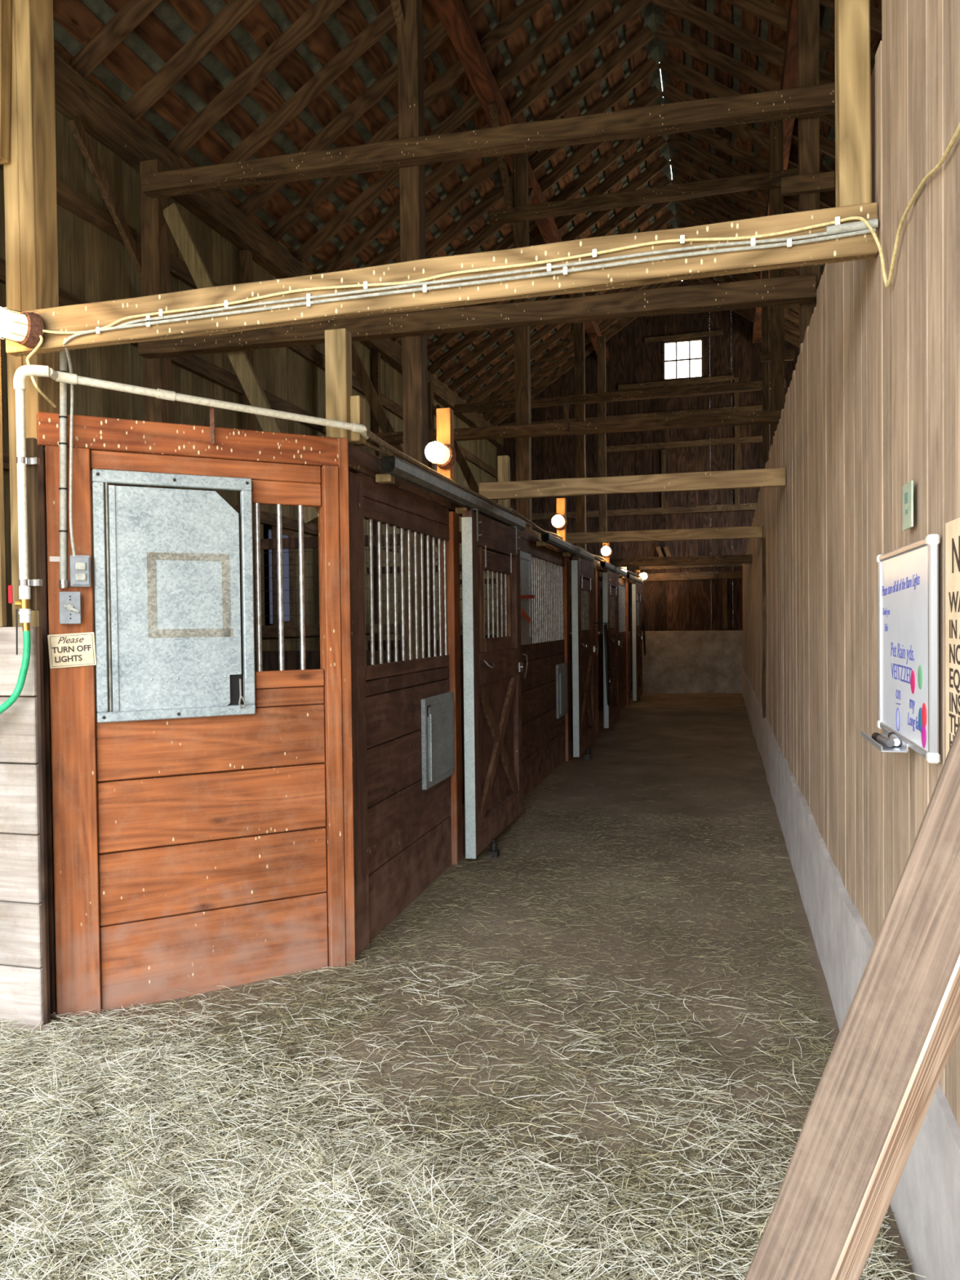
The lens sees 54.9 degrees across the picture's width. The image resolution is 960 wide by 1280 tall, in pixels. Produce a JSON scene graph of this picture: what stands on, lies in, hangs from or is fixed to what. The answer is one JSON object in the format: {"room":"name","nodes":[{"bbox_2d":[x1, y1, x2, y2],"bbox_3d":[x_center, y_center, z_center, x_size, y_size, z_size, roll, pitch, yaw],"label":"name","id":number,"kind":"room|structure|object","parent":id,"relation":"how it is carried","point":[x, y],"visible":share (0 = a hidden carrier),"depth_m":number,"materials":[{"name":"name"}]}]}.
{"room":"farm building","nodes":[
{"label":"farm building","id":0,"kind":"room"},
{"bbox_2d":[0,48,503,782],"bbox_3d":[-2.083,-1.472,10.065,0.189,5.790,20.100,0,1,15],"label":"wall","id":1,"kind":"structure","parent":0,"point":[95,264],"depth_m":8.42,"materials":[{"name":"brown wood"}]},
{"bbox_2d":[263,524,294,626],"bbox_3d":[-2.144,-0.676,10.048,0.032,1.080,0.800,0,1,15],"label":"window","id":2,"kind":"structure","parent":1,"relation":"in","point":[271,608],"depth_m":9.87,"materials":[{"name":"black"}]},
{"bbox_2d":[0,693,915,1279],"bbox_3d":[1.648,1.280,8.902,8.100,0.130,20.800,0,1,15],"label":"floor","id":3,"kind":"structure","parent":0,"point":[704,744],"depth_m":4.00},
{"bbox_2d":[0,341,50,1026],"bbox_3d":[-2.615,-0.028,3.694,2.085,3.030,0.107,0,1,15],"label":"wooden plank wall","id":4,"kind":"structure","parent":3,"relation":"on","point":[24,984],"depth_m":3.42,"materials":[{"name":"wood"}]},
{"bbox_2d":[25,437,40,610],"bbox_3d":[-1.646,-0.424,3.396,0.047,0.630,0.028,0,1,15],"label":"board","id":5,"kind":"object","parent":4,"relation":"attached to","point":[33,515],"visible":0.74,"depth_m":3.38,"materials":[{"name":"brown wood"}]},
{"bbox_2d":[8,364,517,654],"bbox_3d":[-0.374,-0.521,5.147,0.750,1.046,4.455,0,1,26],"label":"pipe","id":6,"kind":"object","parent":4,"relation":"attached to","point":[21,374],"visible":1,"depth_m":3.41,"materials":[{"name":"plastic"}]},
{"bbox_2d":[0,622,31,714],"bbox_3d":[-2.036,0.704,3.155,0.911,1.526,0.225,-2,1,-40],"label":"garden hose","id":7,"kind":"object","parent":6,"relation":"hanging from","point":[12,699],"visible":1,"depth_m":3.34,"materials":[{"name":"green rubber"}]},
{"bbox_2d":[0,1021,53,1035],"bbox_3d":[-2.173,1.450,3.532,1.201,0.062,0.072,0,1,13],"label":"board","id":8,"kind":"object","parent":3,"relation":"on","point":[7,1026],"visible":0.35,"depth_m":3.40,"materials":[{"name":"beige wood"}]},
{"bbox_2d":[0,0,59,967],"bbox_3d":[-1.829,-1.946,3.672,0.187,6.786,0.210,0,1,15],"label":"timber post","id":9,"kind":"object","parent":3,"relation":"on","point":[28,157],"visible":0.38,"depth_m":3.64,"materials":[{"name":"brown wood"}]},
{"bbox_2d":[139,159,179,777],"bbox_3d":[-2.590,-1.220,7.485,0.168,5.200,0.167,0,1,15],"label":"timber post","id":10,"kind":"object","parent":3,"relation":"on","point":[155,247],"visible":0.3,"depth_m":7.38,"materials":[{"name":"brown wood"}]},
{"bbox_2d":[66,115,142,279],"bbox_3d":[-2.780,-3.212,7.198,0.055,1.161,1.179,0,1,15],"label":"diagonal brace","id":11,"kind":"object","parent":10,"relation":"attached to","point":[75,124],"visible":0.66,"depth_m":6.98,"materials":[{"name":"brown wood"}]},
{"bbox_2d":[163,202,318,524],"bbox_3d":[-1.893,-2.200,7.303,1.325,2.602,0.056,0,1,15],"label":"diagonal brace","id":12,"kind":"object","parent":10,"relation":"attached to","point":[252,388],"visible":0.54,"depth_m":7.29,"materials":[{"name":"brown wood"}]},
{"bbox_2d":[137,274,816,358],"bbox_3d":[-0.237,-2.312,6.705,5.041,0.184,0.141,0,1,15],"label":"tie beam","id":13,"kind":"structure","parent":10,"relation":"attached to","point":[800,289],"depth_m":6.52,"materials":[{"name":"brown wood"}]},
{"bbox_2d":[36,406,355,1019],"bbox_3d":[-1.125,0.252,3.815,1.235,2.430,0.127,-1,1,-28],"label":"stall","id":14,"kind":"object","parent":3,"relation":"on","point":[202,882],"depth_m":3.76,"materials":[{"name":"brown wood"}]},
{"bbox_2d":[48,351,68,588],"bbox_3d":[-1.590,-0.656,3.493,0.077,0.920,0.033,-1,1,-30],"label":"conduit pipe","id":15,"kind":"object","parent":14,"relation":"attached to","point":[63,582],"visible":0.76,"depth_m":3.49,"materials":[{"name":"silver metal"}]},
{"bbox_2d":[58,591,80,623],"bbox_3d":[-1.553,-0.122,3.504,0.074,0.122,0.056,-1,1,-28],"label":"light switch","id":16,"kind":"object","parent":14,"relation":"attached to","point":[69,602],"visible":1,"depth_m":3.49,"materials":[{"name":"grey metal"}]},
{"bbox_2d":[47,631,96,668],"bbox_3d":[-1.555,0.039,3.529,0.170,0.136,0.007,-1,1,-28],"label":"sign","id":17,"kind":"object","parent":14,"relation":"attached to","point":[66,650],"visible":1,"depth_m":3.53,"materials":[{"name":"paper"}]},
{"bbox_2d":[69,555,91,586],"bbox_3d":[-1.522,-0.263,3.523,0.071,0.120,0.048,-1,1,-28],"label":"light switch","id":18,"kind":"object","parent":14,"relation":"attached to","point":[80,565],"visible":1,"depth_m":3.51,"materials":[{"name":"grey metal"}]},
{"bbox_2d":[195,531,496,804],"bbox_3d":[-1.175,0.251,7.906,2.850,2.270,0.050,0,1,15],"label":"divider","id":19,"kind":"object","parent":3,"relation":"on","point":[270,659],"visible":0.07,"depth_m":7.96,"materials":[{"name":"brown wood"}]},
{"bbox_2d":[348,471,462,957],"bbox_3d":[-0.397,0.266,4.971,0.110,2.340,1.830,0,1,15],"label":"stall","id":20,"kind":"object","parent":3,"relation":"on","point":[406,730],"visible":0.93,"depth_m":4.89,"materials":[{"name":"wood"}]},
{"bbox_2d":[324,328,366,444],"bbox_3d":[-0.601,-1.131,4.143,0.148,0.490,0.120,0,1,15],"label":"post","id":21,"kind":"object","parent":20,"relation":"on","point":[340,405],"visible":0.88,"depth_m":4.09,"materials":[{"name":"beige wood"}]},
{"bbox_2d":[396,0,428,673],"bbox_3d":[-0.489,-2.008,6.922,0.158,6.750,0.158,0,1,15],"label":"timber post","id":22,"kind":"object","parent":3,"relation":"on","point":[411,96],"visible":0.45,"depth_m":6.84,"materials":[{"name":"brown wood"}]},
{"bbox_2d":[390,0,404,26],"bbox_3d":[-0.704,-4.940,6.368,0.073,0.900,1.094,0,1,15],"label":"diagonal brace","id":23,"kind":"object","parent":22,"relation":"attached to","point":[397,6],"visible":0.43,"depth_m":6.76,"materials":[{"name":"brown wood"}]},
{"bbox_2d":[141,81,835,198],"bbox_3d":[-0.145,-3.551,6.652,5.142,0.223,0.141,0,1,15],"label":"tie beam","id":24,"kind":"structure","parent":22,"relation":"attached to","point":[656,120],"depth_m":6.53,"materials":[{"name":"brown wood"}]},
{"bbox_2d":[427,382,437,639],"bbox_3d":[-0.787,-1.379,14.432,0.167,5.200,0.166,0,1,15],"label":"timber post","id":25,"kind":"object","parent":3,"relation":"on","point":[430,386],"visible":0.16,"depth_m":14.35,"materials":[{"name":"brown wood"}]},
{"bbox_2d":[432,404,479,493],"bbox_3d":[-0.093,-2.359,14.252,1.324,2.604,0.056,0,1,15],"label":"diagonal brace","id":26,"kind":"object","parent":25,"relation":"attached to","point":[470,479],"visible":0.34,"depth_m":14.26,"materials":[{"name":"brown wood"}]},
{"bbox_2d":[0,805,887,1279],"bbox_3d":[-0.175,1.371,4.517,3.402,0.139,6.034,0,1,15],"label":"hay chaff","id":27,"kind":"object","parent":3,"relation":"on","point":[755,828],"visible":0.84,"depth_m":3.52,"materials":[{"name":"beige plant"}]},
{"bbox_2d":[0,775,912,1279],"bbox_3d":[0.542,1.362,5.493,2.760,0.115,6.606,0,1,15],"label":"hay","id":28,"kind":"object","parent":3,"relation":"on","point":[729,1253],"visible":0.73,"depth_m":3.11},
{"bbox_2d":[0,955,925,1279],"bbox_3d":[-0.707,1.360,2.849,3.711,0.250,2.746,0,1,15],"label":"hay","id":29,"kind":"object","parent":3,"relation":"on","point":[222,1215],"visible":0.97,"depth_m":2.41,"materials":[{"name":"plant"}]},
{"bbox_2d":[744,723,959,1279],"bbox_3d":[0.536,0.801,1.377,0.584,1.369,0.131,0,1,17],"label":"plank","id":30,"kind":"object","parent":29,"relation":"on","point":[900,1028],"visible":1,"depth_m":1.33,"materials":[{"name":"brown wood"}]},
{"bbox_2d":[367,561,573,741],"bbox_3d":[-0.107,0.157,12.019,2.850,2.270,0.050,0,1,15],"label":"divider","id":31,"kind":"object","parent":3,"relation":"on","point":[376,642],"visible":0.09,"depth_m":12.13,"materials":[{"name":"brown wood"}]},
{"bbox_2d":[488,839,499,857],"bbox_3d":[0.089,1.346,5.939,0.060,0.130,0.060,0,1,15],"label":"guide","id":32,"kind":"object","parent":3,"relation":"on","point":[493,852],"visible":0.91,"depth_m":5.92,"materials":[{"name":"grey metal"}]},
{"bbox_2d":[512,151,532,529],"bbox_3d":[0.487,-2.088,10.366,0.158,6.750,0.157,0,1,15],"label":"timber post","id":33,"kind":"object","parent":3,"relation":"on","point":[520,161],"visible":0.39,"depth_m":10.28,"materials":[{"name":"brown wood"}]},
{"bbox_2d":[488,101,515,229],"bbox_3d":[0.250,-5.021,9.844,0.077,0.897,1.047,0,1,15],"label":"diagonal brace","id":34,"kind":"object","parent":33,"relation":"attached to","point":[492,107],"visible":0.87,"depth_m":9.83,"materials":[{"name":"brown wood"}]},
{"bbox_2d":[511,187,533,231],"bbox_3d":[0.501,-5.043,10.811,0.076,0.897,1.046,0,1,15],"label":"diagonal brace","id":35,"kind":"object","parent":33,"relation":"attached to","point":[531,191],"visible":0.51,"depth_m":11.12,"materials":[{"name":"brown wood"}]},
{"bbox_2d":[348,408,782,445],"bbox_3d":[0.714,-2.312,10.172,5.101,0.165,0.132,0,1,15],"label":"tie beam","id":36,"kind":"structure","parent":33,"relation":"attached to","point":[771,416],"depth_m":9.96,"materials":[{"name":"brown wood"}]},
{"bbox_2d":[563,401,568,431],"bbox_3d":[0.931,-2.421,10.015,0.053,0.300,0.033,0,1,15],"label":"scrap","id":37,"kind":"object","parent":36,"relation":"attached to","point":[566,427],"visible":1,"depth_m":10.00,"materials":[{"name":"brown wood"}]},
{"bbox_2d":[488,167,798,225],"bbox_3d":[1.717,-4.718,9.856,3.331,0.165,0.130,0,1,15],"label":"tie beam","id":38,"kind":"structure","parent":33,"relation":"attached to","point":[685,191],"depth_m":9.81,"materials":[{"name":"brown wood"}]},
{"bbox_2d":[459,576,604,710],"bbox_3d":[0.897,0.068,15.889,2.850,2.270,0.050,0,1,15],"label":"divider","id":39,"kind":"object","parent":3,"relation":"on","point":[601,707],"visible":0.02,"depth_m":15.59,"materials":[{"name":"brown wood"}]},
{"bbox_2d":[497,537,571,798],"bbox_3d":[0.568,0.236,8.668,0.100,2.230,3.050,0,1,15],"label":"stall","id":40,"kind":"object","parent":3,"relation":"on","point":[544,573],"visible":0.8,"depth_m":8.79,"materials":[{"name":"brown wood"}]},
{"bbox_2d":[347,442,635,583],"bbox_3d":[1.303,-1.001,11.569,0.076,0.116,15.350,0,1,15],"label":"header beam","id":41,"kind":"structure","parent":40,"relation":"on","point":[360,460],"depth_m":4.90,"materials":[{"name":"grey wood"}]},
{"bbox_2d":[435,407,454,480],"bbox_3d":[-0.212,-1.161,5.660,0.090,0.500,0.081,0,1,15],"label":"post","id":42,"kind":"object","parent":41,"relation":"on","point":[445,416],"visible":0.42,"depth_m":5.62,"materials":[{"name":"brown wood"}]},
{"bbox_2d":[425,441,456,468],"bbox_3d":[-0.250,-1.109,5.522,0.149,0.148,0.206,0,1,28],"label":"lamp","id":43,"kind":"object","parent":42,"relation":"attached to","point":[444,455],"visible":1,"depth_m":5.49,"materials":[{"name":"glass"}]},
{"bbox_2d":[364,441,604,561],"bbox_3d":[0.716,-1.020,9.091,0.028,0.028,10.000,0,1,15],"label":"electrical cable","id":44,"kind":"object","parent":42,"relation":"attached to","point":[367,444],"visible":0.2,"depth_m":4.48,"materials":[{"name":"grey plastic"}]},
{"bbox_2d":[375,455,528,858],"bbox_3d":[-0.046,0.225,5.804,0.187,2.240,3.000,0,1,15],"label":"sliding door","id":45,"kind":"structure","parent":41,"relation":"attached to","point":[493,667],"depth_m":6.07,"materials":[{"name":"wood"}]},
{"bbox_2d":[497,455,510,513],"bbox_3d":[0.194,-1.216,7.465,0.089,0.530,0.083,0,1,15],"label":"post","id":46,"kind":"object","parent":41,"relation":"on","point":[504,461],"visible":0.42,"depth_m":7.42,"materials":[{"name":"brown wood"}]},
{"bbox_2d":[556,497,566,542],"bbox_3d":[0.834,-1.224,9.469,0.090,0.450,0.082,0,1,15],"label":"post","id":47,"kind":"object","parent":41,"relation":"on","point":[561,502],"visible":0.44,"depth_m":9.43,"materials":[{"name":"brown wood"}]},
{"bbox_2d":[551,515,567,529],"bbox_3d":[0.795,-1.196,9.326,0.149,0.149,0.204,0,1,15],"label":"lamp","id":48,"kind":"object","parent":47,"relation":"attached to","point":[559,522],"visible":1,"depth_m":9.27,"materials":[{"name":"glass"}]},
{"bbox_2d":[509,507,643,580],"bbox_3d":[1.745,-1.093,12.853,0.068,0.096,12.002,0,1,15],"label":"electrical cable","id":49,"kind":"object","parent":47,"relation":"attached to","point":[517,513],"visible":0.73,"depth_m":8.75,"materials":[{"name":"plastic"}]},
{"bbox_2d":[536,533,598,756],"bbox_3d":[0.973,0.135,9.733,0.187,2.240,3.080,0,1,15],"label":"sliding door","id":50,"kind":"structure","parent":41,"relation":"attached to","point":[584,648],"depth_m":10.21,"materials":[{"name":"wood"}]},
{"bbox_2d":[602,542,609,563],"bbox_3d":[1.778,-1.241,13.047,0.090,0.320,0.080,0,1,15],"label":"post","id":51,"kind":"object","parent":41,"relation":"on","point":[607,558],"visible":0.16,"depth_m":13.01,"materials":[{"name":"brown wood"}]},
{"bbox_2d":[600,546,612,557],"bbox_3d":[1.759,-1.238,12.897,0.158,0.158,0.201,0,1,15],"label":"lamp","id":52,"kind":"object","parent":51,"relation":"attached to","point":[606,551],"visible":1,"depth_m":12.84,"materials":[{"name":"glass"}]},
{"bbox_2d":[596,560,626,728],"bbox_3d":[2.000,0.044,13.691,0.187,2.240,2.900,0,1,15],"label":"sliding door","id":53,"kind":"structure","parent":41,"relation":"attached to","point":[610,579],"depth_m":13.06,"materials":[{"name":"wood"}]},
{"bbox_2d":[622,573,643,701],"bbox_3d":[2.854,-0.032,16.981,0.187,2.240,2.900,0,1,15],"label":"sliding door","id":54,"kind":"structure","parent":41,"relation":"attached to","point":[637,591],"depth_m":16.90,"materials":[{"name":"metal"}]},
{"bbox_2d":[609,554,751,567],"bbox_3d":[2.815,-1.133,13.297,2.100,0.134,0.054,0,1,15],"label":"joist","id":55,"kind":"object","parent":41,"relation":"on","point":[745,558],"visible":0.81,"depth_m":13.25,"materials":[{"name":"brown wood"}]},
{"bbox_3d":[3.191,-1.310,18.693,0.091,0.200,0.082,0,1,15],"label":"post","id":56,"kind":"object","parent":41,"relation":"on","visible":0},
{"bbox_2d":[636,572,647,579],"bbox_3d":[3.266,-1.278,18.539,0.168,0.168,0.201,-1,1,-30],"label":"lamp","id":57,"kind":"object","parent":56,"relation":"attached to","point":[643,575],"visible":0.91,"depth_m":18.49,"materials":[{"name":"glass"}]},
{"bbox_2d":[520,595,534,623],"bbox_3d":[0.388,-0.259,7.695,0.013,0.248,0.701,0,1,15],"label":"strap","id":58,"kind":"object","parent":40,"relation":"hanging from","point":[524,614],"visible":0.92,"depth_m":7.67,"materials":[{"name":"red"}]},
{"bbox_2d":[573,292,586,551],"bbox_3d":[1.507,-2.169,13.820,0.148,6.750,0.147,0,1,15],"label":"timber post","id":59,"kind":"object","parent":3,"relation":"on","point":[579,328],"visible":0.27,"depth_m":13.73,"materials":[{"name":"brown wood"}]},
{"bbox_2d":[570,323,573,335],"bbox_3d":[1.509,-5.074,14.295,0.074,0.992,1.001,0,1,15],"label":"diagonal brace","id":60,"kind":"object","parent":59,"relation":"attached to","point":[572,325],"visible":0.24,"depth_m":13.86,"materials":[{"name":"brown wood"}]},
{"bbox_2d":[584,747,591,759],"bbox_3d":[1.183,1.249,10.159,0.060,0.130,0.060,0,1,15],"label":"guide","id":61,"kind":"object","parent":3,"relation":"on","point":[587,756],"visible":1,"depth_m":10.14,"materials":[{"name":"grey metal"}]},
{"bbox_2d":[580,567,599,735],"bbox_3d":[1.404,0.161,11.911,0.090,2.230,1.150,0,1,15],"label":"stall","id":62,"kind":"object","parent":3,"relation":"on","point":[596,628],"visible":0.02,"depth_m":12.29,"materials":[{"name":"brown wood"}]},
{"bbox_2d":[594,620,611,706],"bbox_3d":[1.647,0.302,12.060,0.260,1.108,0.250,-2,1,-39],"label":"halter","id":63,"kind":"object","parent":62,"relation":"hanging from","point":[605,626],"visible":1,"depth_m":11.94,"materials":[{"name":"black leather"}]},
{"bbox_2d":[596,335,607,649],"bbox_3d":[2.289,-2.246,17.232,0.147,6.750,0.148,0,1,15],"label":"timber post","id":64,"kind":"object","parent":3,"relation":"on","point":[602,437],"visible":0.5,"depth_m":17.14,"materials":[{"name":"brown wood"}]},
{"bbox_2d":[612,577,629,710],"bbox_3d":[2.295,0.082,15.346,0.090,2.230,2.650,0,1,15],"label":"stall","id":65,"kind":"object","parent":3,"relation":"on","point":[624,584],"visible":0.48,"depth_m":16.11,"materials":[{"name":"brown wood"}]},
{"bbox_2d":[629,583,632,697],"bbox_3d":[3.092,0.012,18.419,0.090,2.230,1.200,0,1,15],"label":"stall","id":66,"kind":"object","parent":3,"relation":"on","point":[630,584],"visible":0.09,"depth_m":17.85,"materials":[{"name":"brown wood"}]},
{"bbox_2d":[641,620,646,655],"bbox_3d":[3.141,-0.037,17.892,0.200,0.678,0.249,-2,1,-39],"label":"lead rope","id":67,"kind":"object","parent":66,"relation":"hanging from","point":[642,623],"visible":0.98,"depth_m":17.81,"materials":[{"name":"black fabric"}]},
{"bbox_2d":[761,270,769,468],"bbox_3d":[3.892,-2.237,12.579,0.097,6.880,0.097,0,1,15],"label":"timber post","id":68,"kind":"object","parent":3,"relation":"on","point":[765,274],"visible":0.22,"depth_m":12.51,"materials":[{"name":"brown wood"}]},
{"bbox_2d":[760,349,794,362],"bbox_3d":[3.996,-3.821,12.443,0.433,0.142,0.051,0,1,15],"label":"board","id":69,"kind":"object","parent":68,"relation":"attached to","point":[765,356],"visible":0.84,"depth_m":12.44,"materials":[{"name":"brown wood"}]},
{"bbox_2d":[770,389,771,446],"bbox_3d":[4.219,-2.252,13.166,0.147,6.880,0.148,0,1,15],"label":"timber post","id":70,"kind":"object","parent":3,"relation":"on","point":[771,389],"visible":0.09,"depth_m":13.14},
{"bbox_2d":[453,378,785,413],"bbox_3d":[1.943,-3.557,13.544,4.801,0.152,0.132,0,1,15],"label":"tie beam","id":71,"kind":"structure","parent":70,"relation":"attached to","point":[747,386],"depth_m":13.47,"materials":[{"name":"brown wood"}]},
{"bbox_2d":[768,120,784,444],"bbox_3d":[3.131,-2.181,9.729,0.136,6.900,0.137,0,1,15],"label":"timber post","id":72,"kind":"object","parent":3,"relation":"on","point":[775,142],"visible":0.23,"depth_m":9.64,"materials":[{"name":"brown wood"}]},
{"bbox_2d":[796,0,820,353],"bbox_3d":[2.232,-2.102,6.265,0.137,6.900,0.137,0,1,15],"label":"timber post","id":73,"kind":"object","parent":3,"relation":"on","point":[808,11],"visible":0.21,"depth_m":6.18,"materials":[{"name":"brown wood"}]},
{"bbox_2d":[781,171,835,196],"bbox_3d":[2.181,-3.037,6.158,0.337,0.113,0.052,0,1,15],"label":"board","id":74,"kind":"object","parent":73,"relation":"attached to","point":[822,181],"visible":1,"depth_m":6.14,"materials":[{"name":"brown wood"}]},
{"bbox_3d":[-1.692,-1.299,10.949,0.167,5.200,0.167,0,1,15],"label":"timber post","id":75,"kind":"object","parent":3,"relation":"on","visible":0},
{"bbox_2d":[351,341,437,546],"bbox_3d":[-0.995,-2.279,10.768,1.324,2.603,0.056,0,1,15],"label":"diagonal brace","id":76,"kind":"object","parent":75,"relation":"attached to","point":[361,374],"visible":0.31,"depth_m":10.80,"materials":[{"name":"brown wood"}]},
{"bbox_2d":[53,0,881,426],"bbox_3d":[1.600,-5.533,9.006,8.700,3.131,20.121,0,1,15],"label":"ceiling","id":77,"kind":"structure","parent":0,"point":[218,82],"depth_m":9.81,"materials":[{"name":"brown wood"}]},
{"bbox_2d":[496,282,799,693],"bbox_3d":[4.191,-3.046,18.806,7.960,8.442,0.262,0,1,15],"label":"wall","id":78,"kind":"structure","parent":0,"point":[681,605],"depth_m":18.84,"materials":[{"name":"wood"}]},
{"bbox_2d":[662,337,703,381],"bbox_3d":[4.116,-5.678,18.751,0.805,0.810,0.050,0,1,15],"label":"window","id":79,"kind":"structure","parent":78,"relation":"in","point":[689,340],"depth_m":18.73,"materials":[{"name":"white glass"}]},
{"bbox_2d":[742,0,959,1279],"bbox_3d":[2.787,-0.638,8.821,0.150,3.980,20.100,0,1,15],"label":"wall","id":80,"kind":"structure","parent":0,"point":[871,409],"depth_m":2.80,"materials":[{"name":"brown wood"}]},
{"bbox_2d":[5,202,879,356],"bbox_3d":[-0.291,-1.139,3.005,2.942,0.180,0.062,0,1,15],"label":"tie beam","id":81,"kind":"structure","parent":80,"relation":"attached to","point":[88,316],"depth_m":2.91,"materials":[{"name":"brown wood"}]},
{"bbox_2d":[0,306,44,348],"bbox_3d":[-1.650,-1.101,3.228,0.125,0.125,0.202,0,1,39],"label":"lamp","id":82,"kind":"object","parent":81,"relation":"attached to","point":[25,328],"visible":1,"depth_m":3.23,"materials":[{"name":"glass"}]},
{"bbox_2d":[26,334,56,407],"bbox_3d":[-1.606,-0.983,3.370,0.072,0.218,0.233,-1,1,-15],"label":"electrical cable","id":83,"kind":"object","parent":82,"relation":"hanging from","point":[41,341],"visible":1,"depth_m":3.33,"materials":[{"name":"beige plastic"}]},
{"bbox_2d":[62,227,875,555],"bbox_3d":[-0.217,-0.738,3.060,2.810,0.829,0.212,0,1,15],"label":"electrical cable","id":84,"kind":"object","parent":81,"relation":"attached to","point":[788,243],"visible":0.98,"depth_m":2.95,"materials":[{"name":"white plastic"}]},
{"bbox_2d":[115,231,826,327],"bbox_3d":[-0.093,-1.126,2.915,2.431,0.072,0.011,0,1,15],"label":"electrical cable","id":85,"kind":"object","parent":81,"relation":"attached to","point":[753,242],"visible":1,"depth_m":2.88,"materials":[{"name":"white plastic"}]},
{"bbox_2d":[42,122,959,333],"bbox_3d":[-0.401,-1.038,2.213,2.748,0.275,1.531,0,1,15],"label":"electrical cable","id":86,"kind":"object","parent":81,"relation":"attached to","point":[887,282],"visible":1,"depth_m":2.76,"materials":[{"name":"white plastic"}]},
{"bbox_2d":[826,218,878,235],"bbox_3d":[1.051,-1.168,2.616,0.136,0.031,0.025,0,1,15],"label":"stub","id":87,"kind":"object","parent":81,"relation":"attached to","point":[859,225],"visible":1,"depth_m":2.61,"materials":[{"name":"white plastic"}]},
{"bbox_2d":[835,0,871,207],"bbox_3d":[1.065,-3.593,2.659,0.092,4.710,0.091,0,1,15],"label":"timber post","id":88,"kind":"object","parent":81,"relation":"on","point":[853,166],"visible":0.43,"depth_m":2.66,"materials":[{"name":"brown wood"}]},
{"bbox_2d":[478,467,786,499],"bbox_3d":[1.041,-1.106,6.586,2.160,0.126,0.054,0,1,15],"label":"joist","id":89,"kind":"object","parent":80,"relation":"attached to","point":[775,477],"visible":0.94,"depth_m":6.54,"materials":[{"name":"brown wood"}]},
{"bbox_2d":[566,525,762,543],"bbox_3d":[1.960,-1.132,10.006,2.100,0.122,0.055,0,1,15],"label":"joist","id":90,"kind":"object","parent":80,"relation":"attached to","point":[735,532],"visible":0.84,"depth_m":9.97,"materials":[{"name":"brown wood"}]},
{"bbox_2d":[861,533,940,763],"bbox_3d":[0.985,0.016,2.215,0.078,0.480,0.646,0,1,15],"label":"whiteboard","id":91,"kind":"object","parent":80,"relation":"attached to","point":[908,575],"visible":1,"depth_m":2.12,"materials":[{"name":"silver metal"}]},
{"bbox_2d":[871,732,894,747],"bbox_3d":[0.970,0.240,2.228,0.020,0.021,0.130,0,1,9],"label":"marker pen","id":92,"kind":"object","parent":91,"relation":"on","point":[877,737],"visible":0.98,"depth_m":2.20,"materials":[{"name":"grey plastic"}]},
{"bbox_2d":[861,727,908,752],"bbox_3d":[0.993,0.244,2.280,0.058,0.022,0.320,0,1,15],"label":"tray","id":93,"kind":"object","parent":91,"relation":"on","point":[903,736],"depth_m":2.19,"materials":[{"name":"silver metal"}]},
{"bbox_2d":[888,731,900,746],"bbox_3d":[1.003,0.240,2.240,0.020,0.021,0.130,0,1,20],"label":"marker pen","id":94,"kind":"object","parent":91,"relation":"on","point":[892,735],"visible":0.87,"depth_m":2.19,"materials":[{"name":"white plastic"}]},
{"bbox_2d":[902,480,913,530],"bbox_3d":[0.998,-0.312,2.160,0.005,0.105,0.105,0,1,15],"label":"card","id":95,"kind":"object","parent":80,"relation":"attached to","point":[908,489],"visible":1,"depth_m":2.15,"materials":[{"name":"green"}]},
{"bbox_2d":[904,491,908,514],"bbox_3d":[0.997,-0.320,2.162,0.001,0.050,0.040,0,1,15],"label":"print","id":96,"kind":"object","parent":95,"relation":"attached to","point":[906,493],"depth_m":2.16,"materials":[{"name":"green"}]},
{"bbox_2d":[945,517,959,756],"bbox_3d":[0.860,0.043,1.589,0.004,0.535,0.500,0,1,15],"label":"poster","id":97,"kind":"object","parent":80,"relation":"attached to","point":[952,528],"visible":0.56,"depth_m":1.78,"materials":[{"name":"brown paper"}]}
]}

